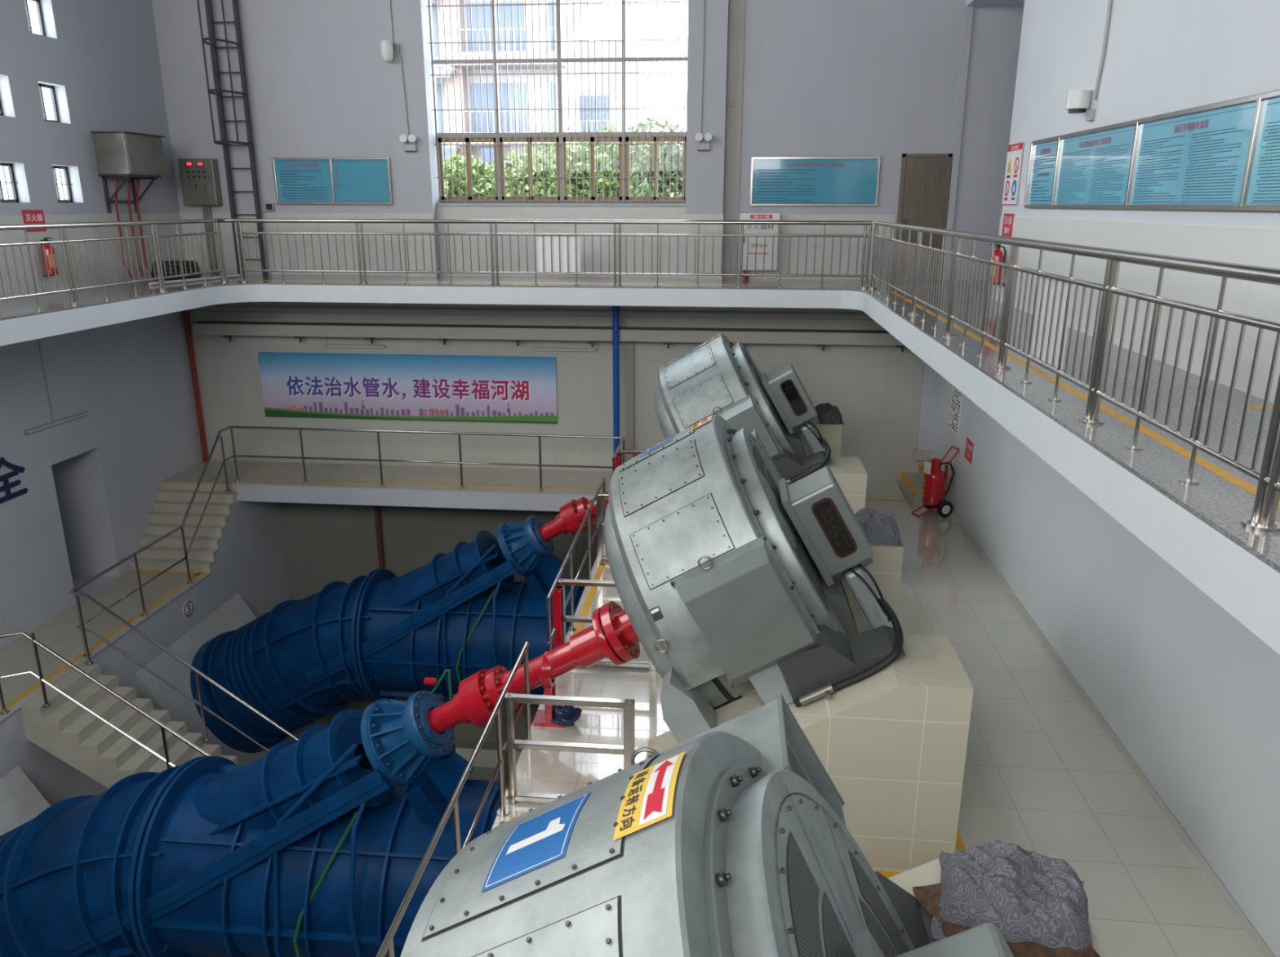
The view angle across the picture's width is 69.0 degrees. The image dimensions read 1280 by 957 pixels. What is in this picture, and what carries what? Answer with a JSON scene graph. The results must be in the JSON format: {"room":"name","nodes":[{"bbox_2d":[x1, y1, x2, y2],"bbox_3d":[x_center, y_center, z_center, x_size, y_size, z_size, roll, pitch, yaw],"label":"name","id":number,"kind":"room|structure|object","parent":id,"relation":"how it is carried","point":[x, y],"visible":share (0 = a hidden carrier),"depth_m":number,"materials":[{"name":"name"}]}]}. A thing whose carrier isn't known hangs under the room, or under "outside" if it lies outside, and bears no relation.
{"room":"mechanical room","nodes":[
{"label":"mechanical room","id":0,"kind":"room"},
{"bbox_2d":[0,0,179,214],"bbox_3d":[-11.331,-5.259,8.563,0.420,8.200,23.750,2,17,5],"label":"wall","id":1,"kind":"structure","parent":0,"point":[100,58],"depth_m":17.10,"materials":[{"name":"paint"}]},
{"bbox_2d":[0,0,72,202],"bbox_3d":[-10.762,-6.749,14.319,0.100,4.800,4.810,2,17,5],"label":"window","id":2,"kind":"structure","parent":1,"relation":"in","point":[64,168],"depth_m":16.43,"materials":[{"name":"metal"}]},
{"bbox_2d":[0,212,186,297],"bbox_3d":[-11.127,-1.930,9.472,0.012,1.300,23.050,2,17,5],"label":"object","id":3,"kind":"structure","parent":1,"relation":"attached to","point":[16,235],"depth_m":17.30,"materials":[{"name":"tile"}]},
{"bbox_2d":[89,130,166,212],"bbox_3d":[-9.882,-5.964,18.197,0.670,1.460,1.320,2,17,5],"label":"water tank","id":4,"kind":"object","parent":1,"relation":"attached to","point":[118,153],"visible":1,"depth_m":17.72,"materials":[{"name":"silver metal"}]},
{"bbox_2d":[0,310,203,648],"bbox_3d":[-12.948,3.480,11.094,3.200,9.999,23.350,2,17,5],"label":"wall","id":5,"kind":"structure","parent":0,"point":[92,480],"depth_m":18.30,"materials":[{"name":"paint"}]},
{"bbox_2d":[0,457,27,503],"bbox_3d":[-10.787,0.000,15.826,0.001,0.760,0.960,2,17,5],"label":"wall lettering","id":6,"kind":"object","parent":5,"relation":"attached to","point":[16,468],"depth_m":15.92,"materials":[{"name":"blue"}]},
{"bbox_2d":[0,482,237,721],"bbox_3d":[-10.564,3.818,10.196,1.730,1.472,21.300,2,17,5],"label":"stair","id":7,"kind":"structure","parent":5,"relation":"attached to","point":[60,633],"depth_m":18.24,"materials":[{"name":"concrete"}]},
{"bbox_2d":[0,480,236,711],"bbox_3d":[-10.526,3.788,10.214,1.600,1.494,21.360,2,17,5],"label":"floor line","id":8,"kind":"structure","parent":7,"relation":"on","point":[196,575],"depth_m":16.88,"materials":[{"name":"yellow paint"}]},
{"bbox_2d":[69,525,193,657],"bbox_3d":[-9.137,1.951,16.918,0.120,1.225,3.260,2,17,5],"label":"stair railing","id":9,"kind":"object","parent":7,"relation":"on","point":[140,588],"visible":0.89,"depth_m":16.95,"materials":[{"name":"silver metal"}]},
{"bbox_2d":[236,484,594,511],"bbox_3d":[-4.500,0.185,20.589,8.400,0.370,1.750,2,17,5],"label":"walkway slab","id":10,"kind":"object","parent":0,"point":[362,496],"visible":0.43,"depth_m":19.79,"materials":[{"name":"paint"}]},
{"bbox_2d":[325,696,539,751],"bbox_3d":[-3.087,7.940,11.581,16.600,1.600,23.050,2,17,5],"label":"floor","id":11,"kind":"structure","parent":0,"point":[467,735],"depth_m":20.64,"materials":[{"name":"tile"}]},
{"bbox_2d":[0,765,50,835],"bbox_3d":[-8.693,6.478,12.705,1.750,3.350,3.650,2,17,5],"label":"block","id":12,"kind":"object","parent":11,"relation":"on","point":[21,802],"visible":0.17,"depth_m":13.82,"materials":[{"name":"concrete"}]},
{"bbox_2d":[0,689,505,956],"bbox_3d":[-5.320,4.919,11.934,8.164,5.094,2.580,2,17,5],"label":"pump","id":13,"kind":"object","parent":12,"relation":"on","point":[313,846],"visible":0.94,"depth_m":10.95,"materials":[{"name":"blue paint"}]},
{"bbox_2d":[20,662,238,787],"bbox_3d":[-7.391,4.791,14.984,3.830,3.100,1.400,2,17,5],"label":"stair","id":14,"kind":"structure","parent":11,"relation":"on","point":[64,729],"depth_m":14.55,"materials":[{"name":"stone"}]},
{"bbox_2d":[0,631,211,768],"bbox_3d":[-7.463,4.109,14.024,4.009,3.719,0.282,2,17,5],"label":"stair railing","id":15,"kind":"object","parent":14,"relation":"on","point":[32,637],"visible":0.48,"depth_m":13.93,"materials":[{"name":"silver metal"}]},
{"bbox_2d":[69,590,298,751],"bbox_3d":[-7.320,3.693,15.435,4.005,3.719,0.254,2,17,5],"label":"stair railing","id":16,"kind":"object","parent":14,"relation":"on","point":[82,628],"visible":0.68,"depth_m":15.26,"materials":[{"name":"silver metal"}]},
{"bbox_2d":[0,493,289,805],"bbox_3d":[-10.499,5.584,11.627,1.700,5.670,23.050,2,17,5],"label":"wall","id":17,"kind":"structure","parent":11,"relation":"on","point":[250,562],"depth_m":18.46,"materials":[{"name":"paint"}]},
{"bbox_2d":[180,426,234,555],"bbox_3d":[-8.882,0.229,19.162,0.120,2.171,2.196,2,17,5],"label":"stair railing","id":18,"kind":"object","parent":17,"relation":"on","point":[224,464],"visible":1,"depth_m":19.17,"materials":[{"name":"silver metal"}]},
{"bbox_2d":[135,592,328,765],"bbox_3d":[-8.068,4.633,18.959,1.750,3.350,3.650,2,17,5],"label":"pipe support","id":19,"kind":"object","parent":11,"relation":"on","point":[235,613],"visible":0.21,"depth_m":17.82,"materials":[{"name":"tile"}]},
{"bbox_2d":[190,515,585,752],"bbox_3d":[-4.695,3.073,18.187,8.164,5.094,2.580,2,17,5],"label":"pump","id":20,"kind":"object","parent":19,"relation":"on","point":[377,635],"visible":0.94,"depth_m":17.32,"materials":[{"name":"blue paint"}]},
{"bbox_2d":[452,747,521,781],"bbox_3d":[-2.623,5.247,15.584,3.440,1.300,0.500,2,17,5],"label":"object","id":21,"kind":"structure","parent":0,"point":[486,762],"depth_m":15.29,"materials":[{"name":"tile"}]},
{"bbox_2d":[188,303,930,599],"bbox_3d":[-0.666,0.455,21.411,20.000,9.999,0.400,2,17,5],"label":"wall","id":22,"kind":"structure","parent":0,"point":[875,389],"depth_m":20.88,"materials":[{"name":"paint"}]},
{"bbox_2d":[257,351,557,423],"bbox_3d":[-5.245,-2.039,20.875,6.822,1.490,0.032,2,17,5],"label":"banner","id":23,"kind":"object","parent":22,"relation":"attached to","point":[376,386],"visible":1,"depth_m":20.86,"materials":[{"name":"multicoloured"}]},
{"bbox_2d":[192,305,873,319],"bbox_3d":[-1.923,-3.583,20.120,16.300,0.150,0.030,2,17,5],"label":"trim","id":24,"kind":"structure","parent":22,"relation":"attached to","point":[207,305],"depth_m":20.12,"materials":[{"name":"paint"}]},
{"bbox_2d":[225,301,863,311],"bbox_3d":[-1.998,-3.774,19.799,16.600,0.260,0.550,2,17,5],"label":"trim","id":25,"kind":"structure","parent":22,"relation":"attached to","point":[255,302],"depth_m":19.70,"materials":[{"name":"paint"}]},
{"bbox_2d":[191,320,904,351],"bbox_3d":[-1.820,-3.065,20.037,16.150,0.405,0.440,2,17,5],"label":"cable tray","id":26,"kind":"object","parent":22,"relation":"attached to","point":[820,337],"visible":0.96,"depth_m":19.86,"materials":[{"name":"grey paint"}]},
{"bbox_2d":[624,341,634,461],"bbox_3d":[-0.228,-1.596,20.500,0.200,3.050,0.100,2,17,5],"label":"duct","id":27,"kind":"object","parent":22,"relation":"attached to","point":[628,345],"visible":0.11,"depth_m":20.39,"materials":[{"name":"grey"}]},
{"bbox_2d":[915,360,940,449],"bbox_3d":[6.152,-2.173,19.666,0.340,3.210,0.150,2,17,5],"label":"trim","id":28,"kind":"structure","parent":22,"relation":"attached to","point":[930,386],"depth_m":19.80,"materials":[{"name":"paint"}]},
{"bbox_2d":[151,0,1023,279],"bbox_3d":[-0.664,-8.234,18.700,20.000,8.200,0.680,2,17,5],"label":"wall","id":29,"kind":"structure","parent":0,"point":[886,79],"depth_m":18.72,"materials":[{"name":"paint"}]},
{"bbox_2d":[177,158,222,204],"bbox_3d":[-9.416,-6.343,19.926,0.760,0.950,0.275,2,17,5],"label":"control box","id":30,"kind":"object","parent":29,"relation":"attached to","point":[200,181],"visible":1,"depth_m":19.83,"materials":[{"name":"silver metal"}]},
{"bbox_2d":[271,157,392,204],"bbox_3d":[-6.529,-6.311,19.762,2.560,0.950,0.055,2,17,5],"label":"notice board","id":31,"kind":"object","parent":29,"relation":"attached to","point":[297,180],"visible":1,"depth_m":19.76,"materials":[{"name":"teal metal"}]},
{"bbox_2d":[275,161,328,201],"bbox_3d":[-7.170,-6.319,19.830,1.140,0.805,0.001,2,17,5],"label":"print","id":32,"kind":"object","parent":31,"relation":"attached to","point":[295,181],"depth_m":19.83,"materials":[{"name":"blue paper"}]},
{"bbox_2d":[180,205,896,279],"bbox_3d":[-2.506,-4.986,19.627,15.450,1.440,0.292,2,17,5],"label":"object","id":33,"kind":"structure","parent":29,"relation":"attached to","point":[659,213],"depth_m":19.69,"materials":[{"name":"tile"}]},
{"bbox_2d":[426,0,688,203],"bbox_3d":[-1.662,-8.275,18.816,5.290,5.190,0.034,2,17,5],"label":"window grille","id":34,"kind":"object","parent":29,"relation":"in","point":[671,1],"visible":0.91,"depth_m":18.94,"materials":[{"name":"silver metal"}]},
{"bbox_2d":[428,0,688,203],"bbox_3d":[-1.644,-8.317,18.994,5.290,5.220,0.100,2,17,5],"label":"window","id":35,"kind":"structure","parent":29,"relation":"in","point":[626,134],"depth_m":19.38,"materials":[{"name":"grey"}]},
{"bbox_2d":[435,203,685,206],"bbox_3d":[-1.660,-5.772,19.626,5.290,0.050,0.410,2,17,5],"label":"window sill","id":36,"kind":"structure","parent":29,"relation":"attached to","point":[437,204],"depth_m":19.42,"materials":[{"name":"paint"}]},
{"bbox_2d":[721,0,745,278],"bbox_3d":[1.882,-8.041,18.417,0.308,8.000,0.017,2,17,5],"label":"trim","id":37,"kind":"structure","parent":29,"relation":"attached to","point":[736,7],"depth_m":18.71,"materials":[{"name":"paint"}]},
{"bbox_2d":[740,213,780,270],"bbox_3d":[2.458,-4.878,19.185,0.800,1.140,0.225,2,17,5],"label":"fire extinguisher cabinet","id":38,"kind":"object","parent":29,"relation":"attached to","point":[748,228],"visible":0.9,"depth_m":19.09,"materials":[{"name":"white metal"}]},
{"bbox_2d":[749,156,880,205],"bbox_3d":[3.530,-6.012,18.845,2.570,0.950,0.055,2,17,5],"label":"notice board","id":39,"kind":"object","parent":29,"relation":"attached to","point":[774,180],"visible":1,"depth_m":18.84,"materials":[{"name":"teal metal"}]},
{"bbox_2d":[893,153,952,279],"bbox_3d":[5.702,-5.266,18.824,0.960,2.460,0.099,2,17,5],"label":"door","id":40,"kind":"structure","parent":29,"relation":"in","point":[925,178],"depth_m":18.72,"materials":[{"name":"wood"}]},
{"bbox_2d":[0,284,1279,654],"bbox_3d":[-1.515,-1.327,10.470,19.400,0.330,19.650,2,17,5],"label":"balcony slab","id":41,"kind":"object","parent":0,"point":[1246,587],"visible":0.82,"depth_m":9.82,"materials":[{"name":"paint"}]},
{"bbox_2d":[0,273,1279,573],"bbox_3d":[-1.515,-1.499,10.419,19.400,0.030,19.650,2,17,5],"label":"floor","id":42,"kind":"structure","parent":0,"point":[1222,504],"depth_m":8.07,"materials":[{"name":"stone"}]},
{"bbox_2d":[0,218,229,316],"bbox_3d":[-8.638,-3.314,14.340,0.170,1.207,8.470,2,17,5],"label":"balcony railing","id":43,"kind":"object","parent":42,"relation":"on","point":[72,289],"visible":1,"depth_m":15.01,"materials":[{"name":"silver metal"}]},
{"bbox_2d":[151,260,201,279],"bbox_3d":[-9.404,-4.222,18.862,0.949,0.335,0.870,2,17,5],"label":"tubing","id":44,"kind":"object","parent":42,"relation":"on","point":[166,262],"visible":0.55,"depth_m":18.57,"materials":[{"name":"black rubber"}]},
{"bbox_2d":[196,0,267,274],"bbox_3d":[-8.495,-8.003,18.934,0.640,7.600,0.799,2,17,5],"label":"ladder","id":45,"kind":"object","parent":42,"relation":"on","point":[224,140],"visible":0.98,"depth_m":19.20,"materials":[{"name":"metal"}]},
{"bbox_2d":[232,218,871,288],"bbox_3d":[-1.823,-4.279,17.647,12.180,1.207,0.170,2,17,5],"label":"balcony railing","id":46,"kind":"object","parent":42,"relation":"on","point":[865,223],"visible":1,"depth_m":17.59,"materials":[{"name":"silver metal"}]},
{"bbox_2d":[535,235,580,272],"bbox_3d":[-1.561,-4.259,17.663,0.870,0.680,0.012,2,17,5],"label":"display board","id":47,"kind":"object","parent":46,"relation":"hanging from","point":[563,239],"visible":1,"depth_m":17.66,"materials":[{"name":"white"}]},
{"bbox_2d":[211,279,1279,509],"bbox_3d":[-2.618,-1.397,10.009,15.685,0.003,17.400,2,17,5],"label":"floor stripe","id":48,"kind":"object","parent":42,"relation":"on","point":[1238,482],"depth_m":7.13,"materials":[{"name":"yellow paint"}]},
{"bbox_2d":[867,220,1279,532],"bbox_3d":[3.601,-2.059,10.161,0.170,1.207,14.520,2,17,5],"label":"balcony railing","id":49,"kind":"object","parent":42,"relation":"on","point":[1263,517],"visible":1,"depth_m":6.42,"materials":[{"name":"silver metal"}]},
{"bbox_2d":[160,460,1263,956],"bbox_3d":[-3.058,3.218,10.184,16.640,0.350,23.050,2,17,5],"label":"floor","id":50,"kind":"structure","parent":0,"point":[1042,775],"depth_m":10.54,"materials":[{"name":"tile"}]},
{"bbox_2d":[182,309,208,462],"bbox_3d":[-10.131,-2.279,21.184,0.107,3.940,0.110,2,17,5],"label":"pipe","id":51,"kind":"object","parent":50,"relation":"on","point":[186,317],"visible":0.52,"depth_m":21.19,"materials":[{"name":"red paint"}]},
{"bbox_2d":[230,425,624,491],"bbox_3d":[-4.548,-0.405,19.665,8.580,1.225,0.161,2,17,6],"label":"stair railing","id":52,"kind":"object","parent":50,"relation":"on","point":[300,429],"visible":0.89,"depth_m":19.60,"materials":[{"name":"silver metal"}]},
{"bbox_2d":[375,641,533,956],"bbox_3d":[-1.500,3.146,7.656,0.120,1.225,5.560,2,17,5],"label":"railing","id":53,"kind":"object","parent":50,"relation":"on","point":[386,947],"visible":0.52,"depth_m":8.05,"materials":[{"name":"silver metal"}]},
{"bbox_2d":[533,650,564,727],"bbox_3d":[-1.043,2.413,10.767,0.360,0.870,0.410,2,17,5],"label":"stand","id":54,"kind":"object","parent":50,"relation":"on","point":[543,717],"visible":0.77,"depth_m":10.71,"materials":[{"name":"red paint"}]},
{"bbox_2d":[428,600,639,733],"bbox_3d":[-1.340,2.299,10.763,2.982,1.933,0.700,2,17,5],"label":"shaft","id":55,"kind":"object","parent":54,"relation":"on","point":[611,635],"visible":0.75,"depth_m":10.57,"materials":[{"name":"red paint"}]},
{"bbox_2d":[552,587,563,648],"bbox_3d":[-1.046,1.946,11.907,0.100,1.120,0.120,2,17,5],"label":"steel post","id":56,"kind":"object","parent":50,"relation":"on","point":[557,593],"visible":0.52,"depth_m":11.81,"materials":[{"name":"red metal"}]},
{"bbox_2d":[550,705,582,726],"bbox_3d":[-0.856,2.731,10.775,0.344,0.252,0.270,7,18,23],"label":"plastic bag","id":57,"kind":"object","parent":50,"relation":"on","point":[566,715],"visible":0.93,"depth_m":10.71,"materials":[{"name":"blue plastic"}]},
{"bbox_2d":[501,692,635,804],"bbox_3d":[-0.703,2.706,9.196,1.300,1.200,0.100,2,17,5],"label":"railing","id":58,"kind":"object","parent":50,"relation":"on","point":[510,744],"visible":0.77,"depth_m":9.11,"materials":[{"name":"silver metal"}]},
{"bbox_2d":[545,476,605,686],"bbox_3d":[-0.872,1.295,13.929,0.120,1.225,5.220,2,17,5],"label":"railing","id":59,"kind":"object","parent":50,"relation":"on","point":[569,555],"visible":0.65,"depth_m":13.12,"materials":[{"name":"silver metal"}]},
{"bbox_2d":[595,493,608,562],"bbox_3d":[-0.073,0.846,15.497,1.300,1.200,0.100,2,17,5],"label":"frame","id":60,"kind":"object","parent":50,"relation":"on","point":[599,500],"visible":0.39,"depth_m":15.50,"materials":[{"name":"silver metal"}]},
{"bbox_2d":[244,477,964,877],"bbox_3d":[-2.399,2.734,11.201,14.340,0.003,18.130,2,17,5],"label":"floor stripe","id":61,"kind":"object","parent":50,"relation":"on","point":[959,844],"depth_m":15.27,"materials":[{"name":"yellow paint"}]},
{"bbox_2d":[555,577,656,671],"bbox_3d":[-0.424,1.883,11.983,1.300,1.200,0.100,2,17,5],"label":"frame","id":62,"kind":"object","parent":50,"relation":"on","point":[562,582],"visible":0.37,"depth_m":11.96,"materials":[{"name":"silver metal"}]},
{"bbox_2d":[612,305,619,455],"bbox_3d":[-0.509,-1.903,19.966,0.205,3.940,0.210,2,17,5],"label":"pipe","id":63,"kind":"object","parent":50,"relation":"on","point":[615,321],"visible":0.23,"depth_m":19.82,"materials":[{"name":"metal"}]},
{"bbox_2d":[400,693,1013,956],"bbox_3d":[0.545,2.849,3.826,3.118,3.343,3.805,2,17,5],"label":"motor","id":64,"kind":"object","parent":50,"relation":"on","point":[732,838],"visible":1,"depth_m":3.58,"materials":[{"name":"grey metal"}]},
{"bbox_2d":[644,693,846,826],"bbox_3d":[0.581,1.869,5.120,1.174,1.130,0.775,2,17,5],"label":"hood","id":65,"kind":"object","parent":64,"relation":"attached to","point":[775,738],"depth_m":5.21,"materials":[{"name":"grey paint"}]},
{"bbox_2d":[776,787,913,956],"bbox_3d":[1.146,2.510,3.748,0.012,2.536,2.536,-28,12,13],"label":"vent","id":66,"kind":"object","parent":64,"relation":"attached to","point":[827,894],"depth_m":4.05,"materials":[{"name":"grey metal"}]},
{"bbox_2d":[653,333,831,484],"bbox_3d":[1.793,-0.833,16.305,3.118,3.343,3.805,2,17,5],"label":"motor","id":67,"kind":"object","parent":50,"relation":"on","point":[718,376],"visible":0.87,"depth_m":15.18,"materials":[{"name":"grey metal"}]},
{"bbox_2d":[743,348,796,454],"bbox_3d":[2.394,-1.172,16.226,0.012,2.536,2.536,-28,12,13],"label":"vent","id":68,"kind":"object","parent":67,"relation":"attached to","point":[756,376],"depth_m":15.58,"materials":[{"name":"grey metal"}]},
{"bbox_2d":[603,413,905,743],"bbox_3d":[1.168,1.012,10.051,3.118,3.343,3.805,2,17,5],"label":"motor","id":69,"kind":"object","parent":50,"relation":"on","point":[728,574],"visible":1,"depth_m":8.75,"materials":[{"name":"grey paint"}]},
{"bbox_2d":[751,429,779,473],"bbox_3d":[1.204,0.032,11.345,1.174,1.130,0.775,2,17,5],"label":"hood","id":70,"kind":"object","parent":69,"relation":"attached to","point":[754,433],"depth_m":11.51,"materials":[{"name":"grey paint"}]},
{"bbox_2d":[748,436,842,631],"bbox_3d":[1.768,0.674,9.972,0.012,2.536,2.536,-28,12,13],"label":"flange","id":71,"kind":"object","parent":69,"relation":"attached to","point":[766,476],"depth_m":9.32,"materials":[{"name":"grey metal"}]},
{"bbox_2d":[645,634,973,869],"bbox_3d":[1.459,2.491,8.770,2.850,1.860,1.000,2,17,5],"label":"plinth","id":72,"kind":"object","parent":50,"relation":"on","point":[892,742],"visible":0.43,"depth_m":8.21,"materials":[{"name":"tile"}]},
{"bbox_2d":[799,423,842,456],"bbox_3d":[2.408,-0.309,18.259,2.850,1.860,1.000,2,17,5],"label":"plinth","id":73,"kind":"object","parent":50,"relation":"on","point":[832,433],"visible":0.04,"depth_m":17.48,"materials":[{"name":"tile"}]},
{"bbox_2d":[814,402,844,424],"bbox_3d":[3.543,-1.275,17.708,0.586,0.308,0.832,0,16,0],"label":"rock","id":74,"kind":"object","parent":73,"relation":"on","point":[827,414],"visible":0.87,"depth_m":17.40,"materials":[{"name":"grey stone"}]},
{"bbox_2d":[789,456,866,514],"bbox_3d":[2.084,0.646,15.023,2.850,1.860,1.000,2,17,5],"label":"plinth","id":75,"kind":"object","parent":50,"relation":"on","point":[849,473],"visible":0.13,"depth_m":14.28,"materials":[{"name":"tile"}]},
{"bbox_2d":[841,545,903,633],"bbox_3d":[1.783,1.536,12.006,2.850,1.860,1.000,2,17,5],"label":"plinth","id":76,"kind":"object","parent":50,"relation":"on","point":[886,570],"visible":0.09,"depth_m":11.27,"materials":[{"name":"tile"}]},
{"bbox_2d":[901,448,933,500],"bbox_3d":[5.955,-0.102,19.590,0.600,0.720,1.500,2,17,5],"label":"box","id":77,"kind":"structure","parent":50,"relation":"on","point":[917,478],"depth_m":20.01,"materials":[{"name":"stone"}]},
{"bbox_2d":[911,445,959,517],"bbox_3d":[5.712,0.058,17.996,0.772,1.316,0.570,-4,17,-14],"label":"extinguisher","id":78,"kind":"object","parent":50,"relation":"on","point":[933,495],"visible":1,"depth_m":17.88,"materials":[{"name":"red paint"}]},
{"bbox_2d":[888,849,1106,956],"bbox_3d":[1.160,3.373,5.781,2.850,1.860,1.000,2,17,5],"label":"plinth","id":79,"kind":"object","parent":50,"relation":"on","point":[930,873],"visible":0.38,"depth_m":5.88,"materials":[{"name":"stone"}]},
{"bbox_2d":[912,881,1100,956],"bbox_3d":[2.078,2.483,5.259,0.828,0.145,0.799,-2,17,-6],"label":"cloth","id":80,"kind":"object","parent":79,"relation":"on","point":[928,895],"visible":0.17,"depth_m":5.13,"materials":[{"name":"brown fabric"}]},
{"bbox_2d":[930,840,1092,951],"bbox_3d":[2.149,2.351,5.361,0.860,0.301,0.782,6,17,19],"label":"cloth cover","id":81,"kind":"object","parent":80,"relation":"on","point":[1033,896],"visible":0.92,"depth_m":5.23,"materials":[{"name":"grey fabric"}]},
{"bbox_3d":[-0.418,0.568,17.020,0.360,0.870,0.410,2,17,5],"label":"stand","id":82,"kind":"object","parent":50,"relation":"on","visible":0},
{"bbox_2d":[538,490,608,541],"bbox_3d":[-0.715,0.454,17.017,2.982,1.933,0.700,2,17,5],"label":"shaft","id":83,"kind":"object","parent":82,"relation":"attached to","point":[572,513],"visible":0.27,"depth_m":16.95,"materials":[{"name":"red metal"}]},
{"bbox_2d":[854,507,903,546],"bbox_3d":[2.910,0.549,11.549,0.631,0.296,0.841,2,17,5],"label":"rock","id":84,"kind":"object","parent":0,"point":[879,529],"visible":0.71,"depth_m":11.28,"materials":[{"name":"grey stone"}]},
{"bbox_2d":[930,375,1279,956],"bbox_3d":[5.437,4.181,9.462,0.460,9.639,23.350,2,17,5],"label":"wall","id":85,"kind":"structure","parent":0,"point":[1190,692],"depth_m":9.68,"materials":[{"name":"paint"}]},
{"bbox_2d":[948,385,962,436],"bbox_3d":[6.157,-1.399,18.160,0.010,1.020,0.800,2,17,5],"label":"notice sheet","id":86,"kind":"object","parent":85,"relation":"attached to","point":[957,395],"visible":0.85,"depth_m":18.15,"materials":[{"name":"white paper"}]},
{"bbox_2d":[943,497,1275,956],"bbox_3d":[5.216,3.240,9.364,0.015,0.100,23.050,2,17,5],"label":"baseboard","id":87,"kind":"structure","parent":85,"relation":"attached to","point":[1224,893],"depth_m":9.70,"materials":[{"name":"tile"}]},
{"bbox_2d":[965,0,1279,228],"bbox_3d":[6.727,-4.683,6.718,3.300,8.200,23.350,2,17,5],"label":"wall","id":88,"kind":"structure","parent":0,"point":[1162,56],"depth_m":10.05,"materials":[{"name":"paint"}]},
{"bbox_2d":[1001,142,1023,204],"bbox_3d":[5.753,-4.694,14.379,0.012,0.900,0.800,2,17,5],"label":"sheet","id":89,"kind":"object","parent":88,"relation":"attached to","point":[1015,151],"visible":1,"depth_m":14.35,"materials":[{"name":"white"}]},
{"bbox_2d":[1065,88,1095,121],"bbox_3d":[5.358,-4.541,11.350,0.270,0.360,0.395,2,17,5],"label":"camera","id":90,"kind":"object","parent":88,"relation":"attached to","point":[1077,101],"visible":1,"depth_m":11.29,"materials":[{"name":"grey plastic"}]},
{"bbox_2d":[991,215,1279,402],"bbox_3d":[4.895,-0.907,6.067,0.012,1.320,19.030,2,17,5],"label":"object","id":91,"kind":"structure","parent":88,"relation":"attached to","point":[1251,246],"depth_m":8.97,"materials":[{"name":"paint"}]},
{"bbox_2d":[1023,88,1279,211],"bbox_3d":[5.218,-3.116,9.137,0.055,0.920,9.200,2,17,5],"label":"notice board","id":92,"kind":"object","parent":88,"relation":"attached to","point":[1223,155],"visible":1,"depth_m":9.13,"materials":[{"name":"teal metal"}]},
{"bbox_2d":[1029,143,1055,200],"bbox_3d":[5.605,-4.229,12.960,0.001,0.770,1.060,2,17,5],"label":"print","id":93,"kind":"object","parent":92,"relation":"attached to","point":[1042,156],"depth_m":13.01,"materials":[{"name":"blue paper"}]},
{"bbox_2d":[1056,128,1133,202],"bbox_3d":[5.430,-3.710,11.204,0.001,0.770,2.340,2,17,5],"label":"print","id":94,"kind":"object","parent":92,"relation":"attached to","point":[1094,166],"depth_m":11.09,"materials":[{"name":"blue paper"}]},
{"bbox_2d":[1133,106,1255,203],"bbox_3d":[5.196,-3.022,8.869,0.001,0.770,2.270,2,17,5],"label":"print","id":95,"kind":"object","parent":92,"relation":"attached to","point":[1200,157],"depth_m":8.69,"materials":[{"name":"blue paper"}]},
{"bbox_2d":[1248,102,1279,203],"bbox_3d":[4.933,-2.244,6.234,0.001,0.770,2.970,2,17,5],"label":"print","id":96,"kind":"object","parent":92,"relation":"attached to","point":[1264,185],"depth_m":7.50,"materials":[{"name":"blue paper"}]},
{"label":"outside","id":97,"kind":"structure","parent":0,"visible":0},
{"bbox_3d":[0.776,-15.166,58.606,110.000,0.100,79.400,2,17,5],"label":"ground","id":98,"kind":"structure","parent":97,"visible":0},
{"bbox_2d":[442,149,520,196],"bbox_3d":[-4.562,-7.442,26.129,3.156,3.461,2.523,15,22,40],"label":"tree","id":99,"kind":"object","parent":98,"relation":"on","point":[455,164],"visible":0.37,"depth_m":25.69,"materials":[{"name":"green plant"}]},
{"bbox_2d":[431,0,587,196],"bbox_3d":[-8.149,-23.911,41.207,10.900,26.500,9.400,2,17,5],"label":"apartment building","id":100,"kind":"structure","parent":98,"relation":"on","point":[562,6],"depth_m":39.41,"materials":[{"name":"grey"}]},
{"bbox_2d":[440,0,468,160],"bbox_3d":[-7.841,-22.892,37.758,0.800,26.500,0.500,2,17,5],"label":"column","id":101,"kind":"structure","parent":100,"relation":"attached to","point":[446,9],"depth_m":39.28,"materials":[{"name":"grey"}]},
{"bbox_2d":[492,124,619,196],"bbox_3d":[-2.077,-7.615,25.622,2.792,4.089,3.439,12,20,34],"label":"tree","id":102,"kind":"object","parent":98,"relation":"on","point":[553,147],"visible":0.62,"depth_m":25.05,"materials":[{"name":"green plant"}]},
{"bbox_2d":[576,40,639,196],"bbox_3d":[-2.311,-16.917,47.924,3.700,9.300,9.400,2,17,5],"label":"apartment building","id":103,"kind":"structure","parent":98,"relation":"on","point":[605,43],"depth_m":44.06,"materials":[{"name":"grey"}]},
{"bbox_2d":[582,122,672,196],"bbox_3d":[-0.305,-8.140,27.263,2.960,4.172,3.266,2,17,5],"label":"tree","id":104,"kind":"object","parent":98,"relation":"on","point":[612,149],"visible":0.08,"depth_m":26.06,"materials":[{"name":"green plant"}]},
{"bbox_2d":[626,115,686,196],"bbox_3d":[1.019,-7.416,24.771,3.270,4.200,2.786,2,17,5],"label":"tree","id":105,"kind":"object","parent":98,"relation":"on","point":[673,146],"visible":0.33,"depth_m":24.07,"materials":[{"name":"green plant"}]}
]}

